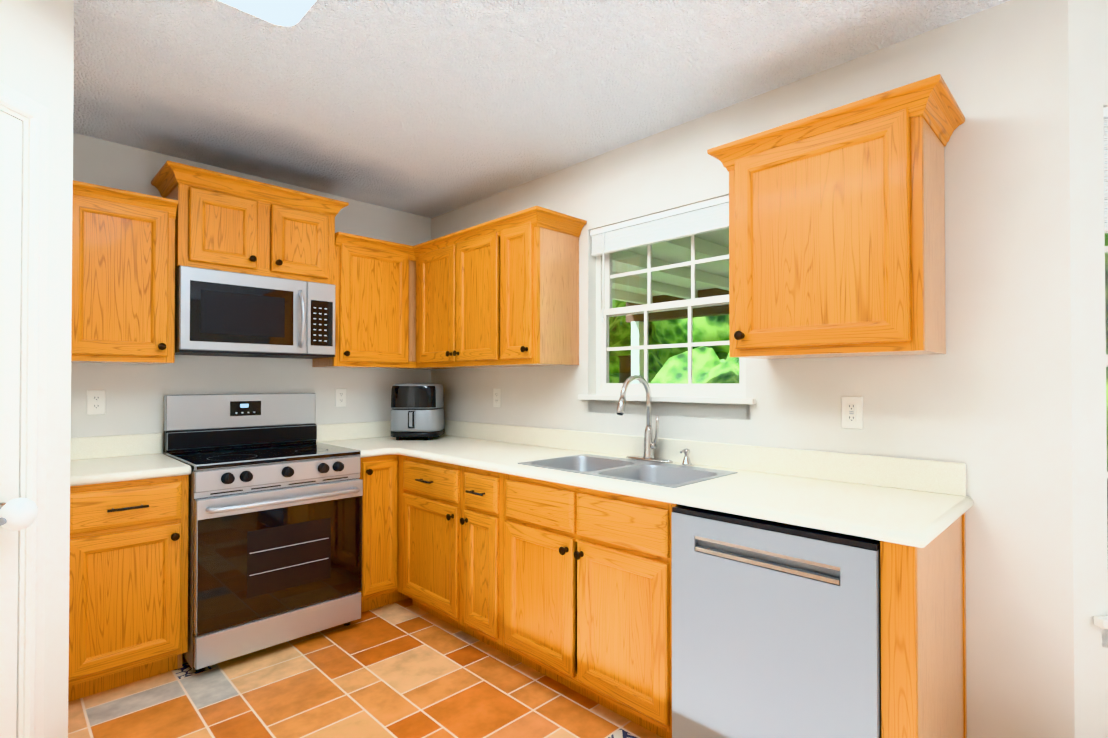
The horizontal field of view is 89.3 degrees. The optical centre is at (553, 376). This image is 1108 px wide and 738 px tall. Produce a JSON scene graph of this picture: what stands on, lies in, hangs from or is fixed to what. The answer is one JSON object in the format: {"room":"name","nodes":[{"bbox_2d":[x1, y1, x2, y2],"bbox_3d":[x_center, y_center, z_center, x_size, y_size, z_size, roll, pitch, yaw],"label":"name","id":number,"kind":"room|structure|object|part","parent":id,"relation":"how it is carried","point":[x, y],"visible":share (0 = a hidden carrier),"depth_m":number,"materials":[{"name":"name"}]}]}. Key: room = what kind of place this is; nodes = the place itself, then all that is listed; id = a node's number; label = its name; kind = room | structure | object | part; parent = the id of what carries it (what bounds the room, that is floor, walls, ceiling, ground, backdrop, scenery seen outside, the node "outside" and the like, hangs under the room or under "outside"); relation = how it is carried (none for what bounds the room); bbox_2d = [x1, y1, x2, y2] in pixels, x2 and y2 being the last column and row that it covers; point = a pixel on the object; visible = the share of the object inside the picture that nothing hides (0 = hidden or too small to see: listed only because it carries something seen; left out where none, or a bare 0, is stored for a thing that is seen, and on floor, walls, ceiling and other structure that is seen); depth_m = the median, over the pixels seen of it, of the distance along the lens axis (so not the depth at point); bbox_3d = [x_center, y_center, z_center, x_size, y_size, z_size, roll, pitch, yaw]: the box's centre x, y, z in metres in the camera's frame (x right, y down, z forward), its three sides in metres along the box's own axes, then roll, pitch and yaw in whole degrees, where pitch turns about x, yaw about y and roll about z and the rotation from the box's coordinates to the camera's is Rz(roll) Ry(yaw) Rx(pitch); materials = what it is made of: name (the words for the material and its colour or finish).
{"room":"kitchen","nodes":[
{"label":"kitchen","id":0,"kind":"room"},
{"bbox_2d":[0,0,73,737],"bbox_3d":[-1.551,0.055,0.581,0.120,2.460,2.292,0,-1,0],"label":"wall","id":1,"kind":"structure","parent":0,"point":[36,50],"depth_m":1.67,"materials":[{"name":"paint"}]},
{"bbox_2d":[0,111,37,737],"bbox_3d":[-1.494,0.282,1.193,0.598,2.001,0.561,1,-1,-45],"label":"pantry door","id":2,"kind":"structure","parent":1,"relation":"in","point":[17,514],"depth_m":1.53,"materials":[{"name":"white paint"}]},
{"bbox_3d":[-1.452,0.368,1.503,0.100,0.087,0.100,1,-1,-45],"label":"knob","id":3,"kind":"part","parent":2,"relation":"part of","materials":[{"name":"white ceramic"}]},
{"bbox_2d":[0,81,48,737],"bbox_3d":[-1.544,0.247,1.180,0.141,2.086,0.912,0,-1,0],"label":"door frame","id":4,"kind":"structure","parent":1,"relation":"attached to","point":[31,114],"depth_m":1.58,"materials":[{"name":"white paint"}]},
{"bbox_2d":[71,133,430,454],"bbox_3d":[-2.208,0.076,2.803,3.880,2.460,0.140,1,-1,-45],"label":"wall","id":5,"kind":"structure","parent":0,"point":[135,393],"depth_m":3.04,"materials":[{"name":"paint"}]},
{"bbox_2d":[87,390,105,414],"bbox_3d":[-2.205,0.122,2.700,0.072,0.118,0.008,1,-1,-45],"label":"electrical outlet","id":6,"kind":"object","parent":5,"relation":"attached to","point":[96,401],"visible":1,"depth_m":2.70,"materials":[{"name":"white plastic"}]},
{"bbox_2d":[71,194,174,363],"bbox_3d":[-2.051,-0.449,2.608,0.435,0.762,0.360,1,-1,-45],"label":"upper cabinet","id":7,"kind":"object","parent":5,"relation":"attached to","point":[123,283],"visible":0.79,"depth_m":2.52,"materials":[{"name":"brown wood"}]},
{"bbox_2d":[73,180,177,218],"bbox_3d":[-1.941,-0.792,2.502,0.435,0.078,0.056,1,-1,-45],"label":"crown molding","id":8,"kind":"structure","parent":7,"relation":"attached to","point":[119,196],"depth_m":2.51,"materials":[{"name":"brown wood"}]},
{"bbox_2d":[165,183,334,284],"bbox_3d":[-1.616,-0.762,3.030,0.756,0.469,0.380,1,-1,-45],"label":"upper cabinet","id":9,"kind":"object","parent":5,"relation":"attached to","point":[217,230],"visible":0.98,"depth_m":2.87,"materials":[{"name":"brown wood"}]},
{"bbox_2d":[151,160,348,216],"bbox_3d":[-1.615,-0.958,3.031,0.868,0.078,0.382,1,-1,-45],"label":"crown molding","id":10,"kind":"structure","parent":9,"relation":"attached to","point":[168,177],"depth_m":2.84,"materials":[{"name":"brown wood"}]},
{"bbox_2d":[175,266,335,358],"bbox_3d":[-1.603,-0.319,3.013,0.748,0.410,0.410,1,-1,-45],"label":"microwave","id":11,"kind":"object","parent":9,"relation":"attached to","point":[225,313],"visible":1,"depth_m":2.87,"materials":[{"name":"silver metal"}]},
{"bbox_2d":[335,388,345,406],"bbox_3d":[-1.351,0.130,3.552,0.072,0.118,0.008,1,-1,-45],"label":"electrical outlet","id":12,"kind":"object","parent":5,"relation":"attached to","point":[340,397],"visible":1,"depth_m":3.55,"materials":[{"name":"white plastic"}]},
{"bbox_2d":[312,243,448,368],"bbox_3d":[-1.054,-0.439,3.601,0.839,0.762,0.360,1,-1,-45],"label":"upper cabinet","id":13,"kind":"object","parent":5,"relation":"attached to","point":[375,308],"visible":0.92,"depth_m":3.38,"materials":[{"name":"brown wood"}]},
{"bbox_2d":[335,232,410,259],"bbox_3d":[-1.083,-0.784,3.358,0.450,0.078,0.056,1,-1,-45],"label":"crown molding","id":14,"kind":"structure","parent":13,"relation":"attached to","point":[340,237],"depth_m":3.34,"materials":[{"name":"brown wood"}]},
{"bbox_2d":[68,598,661,737],"bbox_3d":[0.461,1.316,0.764,4.799,0.060,6.780,1,-1,-45],"label":"floor","id":15,"kind":"structure","parent":0,"point":[405,668],"depth_m":2.28,"materials":[{"name":"tile"}]},
{"bbox_2d":[68,475,188,701],"bbox_3d":[-1.948,0.865,2.493,0.435,0.876,0.650,1,-1,-45],"label":"base cabinet","id":16,"kind":"object","parent":15,"relation":"on","point":[128,590],"visible":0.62,"depth_m":2.30,"materials":[{"name":"brown wood"}]},
{"bbox_2d":[70,433,190,485],"bbox_3d":[-1.954,0.355,2.505,0.438,0.142,0.632,1,-1,-45],"label":"countertop","id":17,"kind":"structure","parent":16,"relation":"on","point":[114,458],"depth_m":2.62,"materials":[{"name":"beige laminate"}]},
{"bbox_2d":[164,393,362,671],"bbox_3d":[-1.478,0.699,2.877,0.754,1.215,0.727,1,-1,-45],"label":"range","id":18,"kind":"object","parent":15,"relation":"on","point":[274,542],"visible":1,"depth_m":2.69,"materials":[{"name":"silver metal"}]},
{"bbox_2d":[359,455,408,611],"bbox_3d":[-0.952,0.875,3.486,0.839,0.876,0.650,1,-1,-45],"label":"base cabinet","id":19,"kind":"object","parent":15,"relation":"on","point":[379,475],"visible":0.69,"depth_m":3.09,"materials":[{"name":"brown wood"}]},
{"bbox_2d":[316,423,397,457],"bbox_3d":[-1.171,0.362,3.261,0.206,0.142,0.666,1,-1,-45],"label":"countertop","id":20,"kind":"structure","parent":19,"relation":"on","point":[372,439],"depth_m":3.50,"materials":[{"name":"beige laminate"}]},
{"bbox_2d":[398,455,478,639],"bbox_3d":[-0.470,0.871,3.136,0.650,0.876,0.623,1,-1,-45],"label":"base cabinet","id":21,"kind":"object","parent":15,"relation":"on","point":[430,538],"visible":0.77,"depth_m":2.90,"materials":[{"name":"brown wood"}]},
{"bbox_2d":[460,466,518,660],"bbox_3d":[-0.142,0.868,2.807,0.650,0.876,0.304,1,-1,-45],"label":"base cabinet","id":22,"kind":"object","parent":15,"relation":"on","point":[482,521],"visible":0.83,"depth_m":2.59,"materials":[{"name":"brown wood"}]},
{"bbox_2d":[503,473,677,737],"bbox_3d":[0.285,0.864,2.379,0.650,0.876,0.900,1,-1,-45],"label":"base cabinet","id":23,"kind":"object","parent":15,"relation":"on","point":[587,593],"visible":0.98,"depth_m":2.12,"materials":[{"name":"brown wood"}]},
{"bbox_2d":[358,375,973,547],"bbox_3d":[0.002,0.285,2.679,0.634,0.586,3.148,1,-1,-45],"label":"countertop","id":24,"kind":"structure","parent":23,"relation":"on","point":[918,503],"depth_m":2.09,"materials":[{"name":"beige laminate"}]},
{"bbox_2d":[391,383,444,439],"bbox_3d":[-0.885,0.220,3.651,0.377,0.358,0.377,1,-1,-45],"label":"air fryer","id":25,"kind":"object","parent":24,"relation":"on","point":[417,409],"visible":1,"depth_m":3.50,"materials":[{"name":"silver plastic"}]},
{"bbox_2d":[517,454,737,487],"bbox_3d":[0.287,0.479,2.384,0.460,0.190,0.820,1,-1,-45],"label":"basin","id":26,"kind":"object","parent":24,"relation":"in","point":[644,470],"depth_m":2.42,"materials":[{"name":"silver metal"}]},
{"bbox_2d":[616,375,672,462],"bbox_3d":[0.369,0.188,2.529,0.260,0.395,0.260,1,-1,-45],"label":"faucet","id":27,"kind":"object","parent":24,"relation":"on","point":[646,449],"depth_m":2.58,"materials":[{"name":"silver metal"}]},
{"bbox_2d":[680,449,691,464],"bbox_3d":[0.573,0.350,2.448,0.068,0.070,0.044,1,-1,-45],"label":"soap dispenser","id":28,"kind":"object","parent":24,"relation":"on","point":[686,460],"depth_m":2.44,"materials":[{"name":"silver metal"}]},
{"bbox_2d":[672,505,880,737],"bbox_3d":[0.822,0.863,1.845,0.628,0.868,0.604,1,-1,-45],"label":"dishwasher","id":29,"kind":"object","parent":15,"relation":"on","point":[776,629],"visible":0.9,"depth_m":1.60,"materials":[{"name":"grey metal"}]},
{"bbox_2d":[880,513,966,737],"bbox_3d":[1.076,0.857,1.609,0.617,0.876,0.080,1,-1,-45],"label":"cabinet end panel","id":30,"kind":"object","parent":15,"relation":"on","point":[923,645],"visible":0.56,"depth_m":1.43,"materials":[{"name":"brown wood"}]},
{"bbox_2d":[73,0,1009,217],"bbox_3d":[0.461,-1.214,0.788,4.799,0.080,6.780,1,-1,-45],"label":"ceiling","id":31,"kind":"structure","parent":0,"point":[429,108],"depth_m":2.16,"materials":[{"name":"white paint"}]},
{"bbox_2d":[219,0,315,25],"bbox_3d":[-0.535,-1.129,1.221,0.380,0.079,1.220,1,-1,-45],"label":"ceiling light fixture","id":32,"kind":"object","parent":31,"relation":"attached to","point":[285,12],"visible":1,"depth_m":1.66,"materials":[{"name":"white"}]},
{"bbox_2d":[431,0,1074,737],"bbox_3d":[0.359,0.077,2.875,0.140,2.460,3.383,1,-1,-45],"label":"wall","id":33,"kind":"structure","parent":0,"point":[987,398],"depth_m":1.79,"materials":[{"name":"paint"}]},
{"bbox_2d":[493,388,500,406],"bbox_3d":[-0.355,0.130,3.486,0.008,0.118,0.072,1,-1,-45],"label":"outlet","id":34,"kind":"object","parent":33,"relation":"attached to","point":[496,397],"visible":1,"depth_m":3.48,"materials":[{"name":"white plastic"}]},
{"bbox_2d":[416,221,578,368],"bbox_3d":[-0.394,-0.442,3.278,0.360,0.762,1.134,1,-1,-45],"label":"upper cabinet","id":35,"kind":"object","parent":33,"relation":"attached to","point":[508,297],"visible":0.94,"depth_m":2.99,"materials":[{"name":"brown wood"}]},
{"bbox_2d":[411,206,545,260],"bbox_3d":[-0.484,-0.786,3.152,0.056,0.078,1.191,1,-1,-45],"label":"crown molding","id":36,"kind":"structure","parent":35,"relation":"attached to","point":[539,216],"depth_m":3.02,"materials":[{"name":"brown wood"}]},
{"bbox_2d":[542,209,586,236],"bbox_3d":[0.048,-0.788,2.881,0.298,0.078,0.056,1,-1,-45],"label":"crown molding","id":37,"kind":"structure","parent":35,"relation":"attached to","point":[555,221],"depth_m":2.88,"materials":[{"name":"brown wood"}]},
{"bbox_2d":[578,230,755,419],"bbox_3d":[0.526,-0.299,2.686,0.167,0.965,0.968,1,-1,-45],"label":"window","id":38,"kind":"structure","parent":33,"relation":"in","point":[604,386],"depth_m":2.73,"materials":[{"name":"white paint"}]},
{"bbox_2d":[590,195,728,322],"bbox_3d":[0.509,-0.531,2.671,0.050,0.498,0.866,1,-1,-45],"label":"blinds","id":39,"kind":"object","parent":38,"relation":"attached to","point":[710,215],"visible":0.75,"depth_m":2.66,"materials":[{"name":"white plastic"}]},
{"bbox_2d":[729,108,945,358],"bbox_3d":[0.947,-0.455,1.933,0.360,0.762,0.605,1,-1,-45],"label":"upper cabinet","id":40,"kind":"object","parent":33,"relation":"attached to","point":[836,242],"visible":0.96,"depth_m":1.79,"materials":[{"name":"brown wood"}]},
{"bbox_2d":[707,74,964,171],"bbox_3d":[0.945,-0.797,1.935,0.362,0.078,0.717,1,-1,-45],"label":"crown molding","id":41,"kind":"structure","parent":40,"relation":"attached to","point":[932,102],"depth_m":1.74,"materials":[{"name":"brown wood"}]},
{"bbox_2d":[841,396,862,428],"bbox_3d":[1.084,0.130,2.041,0.009,0.118,0.072,1,-1,-45],"label":"outlet","id":42,"kind":"object","parent":33,"relation":"attached to","point":[851,412],"visible":1,"depth_m":2.04,"materials":[{"name":"white plastic"}]},
{"bbox_2d":[1068,0,1107,737],"bbox_3d":[2.154,0.065,1.697,1.300,2.460,0.140,0,-1,0],"label":"wall","id":43,"kind":"structure","parent":0,"point":[1088,54],"depth_m":1.63,"materials":[{"name":"paint"}]},
{"bbox_2d":[1093,233,1107,647],"bbox_3d":[2.054,-0.006,1.679,0.990,1.578,0.167,0,-1,0],"label":"window","id":44,"kind":"structure","parent":43,"relation":"in","point":[1106,249],"depth_m":1.70,"materials":[{"name":"white paint"}]},
{"bbox_2d":[1103,107,1107,232],"bbox_3d":[2.054,-0.544,1.660,0.888,0.498,0.050,0,-1,0],"label":"window blind","id":45,"kind":"object","parent":43,"relation":"attached to","point":[1105,113],"visible":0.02,"depth_m":1.65,"materials":[{"name":"white"}]},
{"label":"outside","id":46,"kind":"structure","parent":0,"visible":0},
{"bbox_3d":[9.729,1.869,7.524,100.000,0.165,90.000,1,-1,-45],"label":"lawn","id":47,"kind":"structure","parent":46,"visible":0},
{"bbox_2d":[609,299,649,382],"bbox_3d":[1.784,-1.694,9.803,6.067,7.036,4.909,1,-1,-45],"label":"tree","id":48,"kind":"object","parent":47,"relation":"on","point":[622,343],"depth_m":9.13,"materials":[{"name":"green plant"}]},
{"bbox_2d":[609,322,653,382],"bbox_3d":[2.416,-0.520,11.946,3.723,4.730,4.006,1,-1,-45],"label":"tree","id":49,"kind":"object","parent":47,"relation":"on","point":[616,364],"depth_m":10.68,"materials":[{"name":"green plant"}]},
{"bbox_2d":[648,335,660,372],"bbox_3d":[2.953,-1.008,10.224,4.177,5.672,4.378,1,-1,-45],"label":"tree","id":50,"kind":"object","parent":47,"relation":"on","point":[653,361],"depth_m":10.22,"materials":[{"name":"green plant"}]},
{"bbox_2d":[612,228,728,382],"bbox_3d":[1.256,0.337,4.425,3.300,2.870,4.050,1,-1,-45],"label":"porch","id":51,"kind":"structure","parent":47,"relation":"on","point":[706,281],"depth_m":5.36,"materials":[{"name":"white wood"}]},
{"bbox_2d":[648,314,738,382],"bbox_3d":[3.127,-0.371,8.918,4.563,4.374,4.226,1,-1,-45],"label":"bush","id":52,"kind":"object","parent":47,"relation":"on","point":[722,322],"depth_m":7.89,"materials":[{"name":"green plant"}]},
{"bbox_2d":[1105,233,1107,536],"bbox_3d":[5.367,-1.311,5.069,3.950,6.179,4.496,1,-1,-45],"label":"tree","id":53,"kind":"object","parent":47,"relation":"on","point":[1106,241],"depth_m":4.71,"materials":[{"name":"green plant"}]},
{"bbox_2d":[1106,331,1107,470],"bbox_3d":[6.417,-0.922,6.042,4.048,5.419,4.424,1,-1,-45],"label":"tree","id":54,"kind":"object","parent":47,"relation":"on","point":[1106,399],"depth_m":5.03,"materials":[{"name":"green plant"}]}
]}

